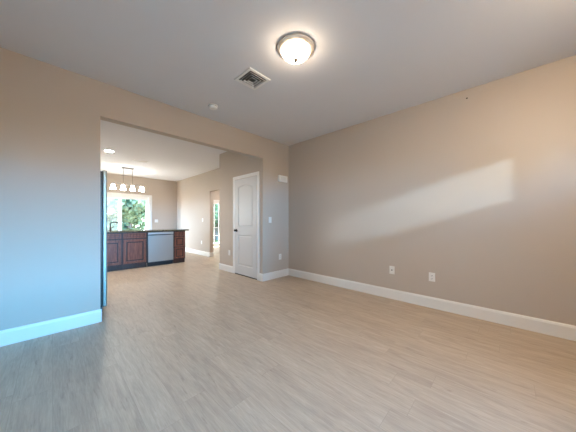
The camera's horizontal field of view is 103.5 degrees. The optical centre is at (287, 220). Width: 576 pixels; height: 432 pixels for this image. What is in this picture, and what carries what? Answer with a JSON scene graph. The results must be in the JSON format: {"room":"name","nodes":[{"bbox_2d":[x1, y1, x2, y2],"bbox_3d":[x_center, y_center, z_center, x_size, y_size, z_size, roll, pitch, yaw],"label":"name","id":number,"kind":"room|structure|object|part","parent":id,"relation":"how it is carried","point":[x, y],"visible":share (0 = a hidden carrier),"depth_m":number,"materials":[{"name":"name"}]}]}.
{"room":"empty living room","nodes":[
{"label":"empty living room","id":0,"kind":"room"},
{"bbox_2d":[0,47,288,330],"bbox_3d":[-1.489,-0.223,3.354,0.120,2.740,4.200,0,0,44],"label":"wall","id":1,"kind":"structure","parent":0,"point":[51,115],"depth_m":2.38,"materials":[{"name":"beige paint"}]},
{"bbox_2d":[0,309,101,346],"bbox_3d":[-2.472,1.076,2.237,0.016,0.142,0.988,0,0,44],"label":"baseboard","id":2,"kind":"structure","parent":1,"relation":"attached to","point":[31,331],"depth_m":2.29,"materials":[{"name":"white paint"}]},
{"bbox_2d":[263,269,288,280],"bbox_3d":[-0.234,1.076,4.557,0.016,0.142,0.694,0,0,44],"label":"baseboard","id":3,"kind":"structure","parent":1,"relation":"attached to","point":[285,272],"depth_m":4.53,"materials":[{"name":"white paint"}]},
{"bbox_2d":[278,175,286,182],"bbox_3d":[-0.107,-0.863,4.667,0.046,0.132,0.240,0,0,44],"label":"door chime","id":4,"kind":"object","parent":1,"relation":"attached to","point":[281,178],"visible":1,"depth_m":4.63,"materials":[{"name":"white plastic"}]},
{"bbox_2d":[107,173,218,228],"bbox_3d":[-4.911,-0.223,8.823,0.120,2.740,7.320,0,0,44],"label":"wall","id":5,"kind":"structure","parent":0,"point":[163,192],"depth_m":8.69,"materials":[{"name":"beige paint"}]},
{"bbox_2d":[107,192,151,229],"bbox_3d":[-5.817,0.092,7.863,0.128,2.110,1.940,0,0,44],"label":"door","id":6,"kind":"structure","parent":5,"relation":"in","point":[120,196],"depth_m":8.11,"materials":[{"name":"white paint"}]},
{"bbox_3d":[-6.093,0.127,7.562,0.040,1.960,0.905,0,0,44],"label":"sliding panel","id":7,"kind":"part","parent":6,"relation":"part of","materials":[{"name":"clear glass"}]},
{"bbox_3d":[-5.558,0.127,8.178,0.040,1.960,0.905,0,0,44],"label":"fixed panel","id":8,"kind":"part","parent":6,"relation":"part of","materials":[{"name":"clear glass"}]},
{"bbox_2d":[214,200,218,245],"bbox_3d":[-3.281,0.092,10.460,0.083,2.110,1.040,0,0,44],"label":"door","id":9,"kind":"structure","parent":5,"relation":"in","point":[217,201],"depth_m":10.45,"materials":[{"name":"white paint"}]},
{"bbox_2d":[219,151,258,265],"bbox_3d":[-1.062,-0.223,4.956,1.490,2.740,0.120,0,0,44],"label":"wall","id":10,"kind":"structure","parent":0,"point":[231,165],"depth_m":5.15,"materials":[{"name":"beige paint"}]},
{"bbox_2d":[219,263,232,272],"bbox_3d":[-1.427,1.076,5.215,0.605,0.142,0.016,0,0,44],"label":"baseboard","id":11,"kind":"structure","parent":10,"relation":"attached to","point":[224,267],"depth_m":5.18,"materials":[{"name":"white paint"}]},
{"bbox_2d":[233,171,258,280],"bbox_3d":[-0.900,0.095,4.667,0.906,2.105,0.072,0,0,44],"label":"door","id":12,"kind":"structure","parent":10,"relation":"in","point":[246,190],"depth_m":4.66,"materials":[{"name":"white paint"}]},
{"bbox_3d":[-0.881,0.617,4.686,0.530,0.660,0.010,0,0,44],"label":"raised panel","id":13,"kind":"part","parent":12,"relation":"part of","materials":[{"name":"white paint"}]},
{"bbox_3d":[-0.881,-0.318,4.686,0.530,0.890,0.010,0,0,44],"label":"raised panel","id":14,"kind":"part","parent":12,"relation":"part of","materials":[{"name":"white paint"}]},
{"bbox_2d":[259,273,262,281],"bbox_3d":[-0.513,1.076,4.333,0.108,0.142,0.016,0,0,44],"label":"baseboard","id":15,"kind":"object","parent":10,"relation":"attached to","point":[260,274],"visible":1,"depth_m":4.33,"materials":[{"name":"white paint"}]},
{"bbox_2d":[0,246,575,431],"bbox_3d":[-1.125,1.222,5.171,10.640,0.150,7.320,0,0,44],"label":"floor","id":16,"kind":"structure","parent":0,"point":[191,345],"depth_m":1.79,"materials":[{"name":"wood"}]},
{"bbox_2d":[100,170,106,308],"bbox_3d":[-2.877,0.257,2.866,0.900,1.780,0.910,0,0,44],"label":"refrigerator","id":17,"kind":"object","parent":16,"relation":"on","point":[103,174],"visible":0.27,"depth_m":2.82,"materials":[{"name":"grey metal"}]},
{"bbox_2d":[107,232,146,271],"bbox_3d":[-4.221,0.710,5.347,0.620,0.875,1.435,0,0,44],"label":"base cabinet","id":18,"kind":"object","parent":16,"relation":"on","point":[128,250],"visible":0.49,"depth_m":5.35,"materials":[{"name":"brown wood"}]},
{"bbox_3d":[-4.016,0.727,5.128,0.012,0.408,0.243,0,0,44],"label":"raised panel","id":19,"kind":"part","parent":18,"relation":"part of","materials":[{"name":"brown wood"}]},
{"bbox_3d":[-4.016,0.354,5.128,0.020,0.115,0.405,0,0,44],"label":"drawer","id":20,"kind":"part","parent":18,"relation":"part of","materials":[{"name":"brown wood"}]},
{"bbox_3d":[-4.016,0.727,5.128,0.020,0.570,0.405,0,0,44],"label":"cabinet door","id":21,"kind":"part","parent":18,"relation":"part of","materials":[{"name":"brown wood"}]},
{"bbox_3d":[-3.686,0.354,5.470,0.020,0.115,0.465,0,0,44],"label":"drawer","id":22,"kind":"part","parent":18,"relation":"part of","materials":[{"name":"brown wood"}]},
{"bbox_3d":[-3.686,0.354,5.470,0.012,0.043,0.393,0,0,44],"label":"raised panel","id":23,"kind":"part","parent":18,"relation":"part of","materials":[{"name":"brown wood"}]},
{"bbox_3d":[-3.686,0.727,5.470,0.020,0.570,0.465,0,0,44],"label":"cabinet door","id":24,"kind":"part","parent":18,"relation":"part of","materials":[{"name":"brown wood"}]},
{"bbox_3d":[-3.686,0.727,5.470,0.012,0.408,0.303,0,0,44],"label":"raised panel","id":25,"kind":"part","parent":18,"relation":"part of","materials":[{"name":"brown wood"}]},
{"bbox_2d":[107,229,188,232],"bbox_3d":[-3.987,0.252,5.795,0.935,0.038,2.505,0,0,44],"label":"countertop","id":26,"kind":"structure","parent":18,"relation":"on","point":[134,230],"depth_m":5.68,"materials":[{"name":"stone"}]},
{"bbox_2d":[147,231,172,266],"bbox_3d":[-3.493,0.713,6.079,0.610,0.868,0.610,0,0,44],"label":"dishwasher","id":27,"kind":"object","parent":16,"relation":"on","point":[159,244],"visible":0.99,"depth_m":5.85,"materials":[{"name":"grey metal"}]},
{"bbox_3d":[-3.326,1.091,5.918,0.015,0.112,0.600,0,0,44],"label":"kick plate","id":28,"kind":"part","parent":27,"relation":"part of","materials":[{"name":"black plastic"}]},
{"bbox_3d":[-3.284,0.314,5.877,0.028,0.057,0.596,0,0,44],"label":"control panel","id":29,"kind":"part","parent":27,"relation":"part of","materials":[{"name":"metal"}]},
{"bbox_2d":[173,231,184,262],"bbox_3d":[-3.181,0.710,6.425,0.620,0.875,0.300,0,0,44],"label":"base cabinet","id":30,"kind":"object","parent":16,"relation":"on","point":[178,236],"visible":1,"depth_m":6.20,"materials":[{"name":"brown wood"}]},
{"bbox_3d":[-2.965,0.867,6.216,0.012,0.168,0.138,0,0,44],"label":"raised panel","id":31,"kind":"part","parent":30,"relation":"part of","materials":[{"name":"brown wood"}]},
{"bbox_3d":[-2.965,0.867,6.216,0.020,0.290,0.260,0,0,44],"label":"drawer","id":32,"kind":"part","parent":30,"relation":"part of","materials":[{"name":"brown wood"}]},
{"bbox_3d":[-2.965,0.567,6.216,0.020,0.270,0.260,0,0,44],"label":"drawer","id":33,"kind":"part","parent":30,"relation":"part of","materials":[{"name":"brown wood"}]},
{"bbox_2d":[0,0,575,181],"bbox_3d":[-1.125,-1.668,5.171,10.640,0.150,7.320,0,0,44],"label":"ceiling","id":34,"kind":"structure","parent":0,"point":[370,59],"depth_m":2.15,"materials":[{"name":"paint"}]},
{"bbox_2d":[110,167,143,191],"bbox_3d":[-4.811,-1.259,6.823,0.140,0.668,0.860,0,0,44],"label":"pendant light","id":35,"kind":"object","parent":34,"relation":"hanging from","point":[132,188],"visible":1,"depth_m":6.78,"materials":[{"name":"white glass"}]},
{"bbox_2d":[208,103,217,109],"bbox_3d":[-1.036,-1.571,3.132,0.132,0.043,0.132,0,0,44],"label":"smoke detector","id":36,"kind":"object","parent":34,"relation":"attached to","point":[212,106],"visible":1,"depth_m":3.10,"materials":[{"name":"white plastic"}]},
{"bbox_2d":[234,67,270,89],"bbox_3d":[-0.400,-1.583,2.553,0.290,0.019,0.290,0,0,44],"label":"ceiling vent","id":37,"kind":"object","parent":34,"relation":"in","point":[250,77],"visible":1,"depth_m":2.54,"materials":[{"name":"white plastic"}]},
{"bbox_2d":[277,33,313,63],"bbox_3d":[0.071,-1.526,2.090,0.342,0.135,0.342,0,0,44],"label":"ceiling light","id":38,"kind":"object","parent":34,"relation":"attached to","point":[295,48],"visible":1,"depth_m":2.02,"materials":[{"name":"white glass"}]},
{"bbox_2d":[177,55,575,325],"bbox_3d":[-0.666,-0.223,5.561,10.520,2.740,0.120,0,0,44],"label":"wall","id":39,"kind":"structure","parent":0,"point":[477,193],"depth_m":2.85,"materials":[{"name":"beige paint"}]},
{"bbox_2d":[185,248,209,256],"bbox_3d":[-3.495,1.076,8.195,2.790,0.142,0.016,0,0,44],"label":"baseboard","id":40,"kind":"structure","parent":39,"relation":"attached to","point":[194,251],"depth_m":7.78,"materials":[{"name":"white paint"}]},
{"bbox_2d":[389,266,394,273],"bbox_3d":[1.530,0.724,3.347,0.072,0.116,0.018,0,0,44],"label":"cable plate","id":41,"kind":"object","parent":39,"relation":"attached to","point":[391,268],"visible":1,"depth_m":3.34,"materials":[{"name":"white plastic"}]},
{"bbox_2d":[288,268,575,340],"bbox_3d":[1.496,1.076,3.381,4.140,0.142,0.016,0,0,44],"label":"baseboard","id":42,"kind":"structure","parent":39,"relation":"attached to","point":[561,330],"depth_m":2.79,"materials":[{"name":"white paint"}]},
{"bbox_2d":[429,272,434,281],"bbox_3d":[1.899,0.740,2.996,0.072,0.116,0.010,0,0,44],"label":"power outlet","id":43,"kind":"object","parent":39,"relation":"attached to","point":[431,275],"visible":1,"depth_m":2.99,"materials":[{"name":"white plastic"}]},
{"label":"outside","id":44,"kind":"structure","parent":0,"visible":0},
{"bbox_3d":[-3.662,1.452,7.006,65.000,0.290,55.000,0,0,44],"label":"ground","id":45,"kind":"structure","parent":44,"visible":0},
{"bbox_2d":[107,198,145,229],"bbox_3d":[-8.194,-1.117,11.382,2.689,4.958,3.022,0,0,-37],"label":"leafy tree","id":46,"kind":"object","parent":45,"relation":"on","point":[133,211],"visible":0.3,"depth_m":10.81,"materials":[{"name":"green plant"}]},
{"bbox_2d":[215,204,217,239],"bbox_3d":[-5.122,-1.368,15.825,3.550,5.459,3.306,0,0,44],"label":"leafy tree","id":47,"kind":"object","parent":45,"relation":"on","point":[216,205],"visible":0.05,"depth_m":15.53,"materials":[{"name":"green plant"}]}
]}

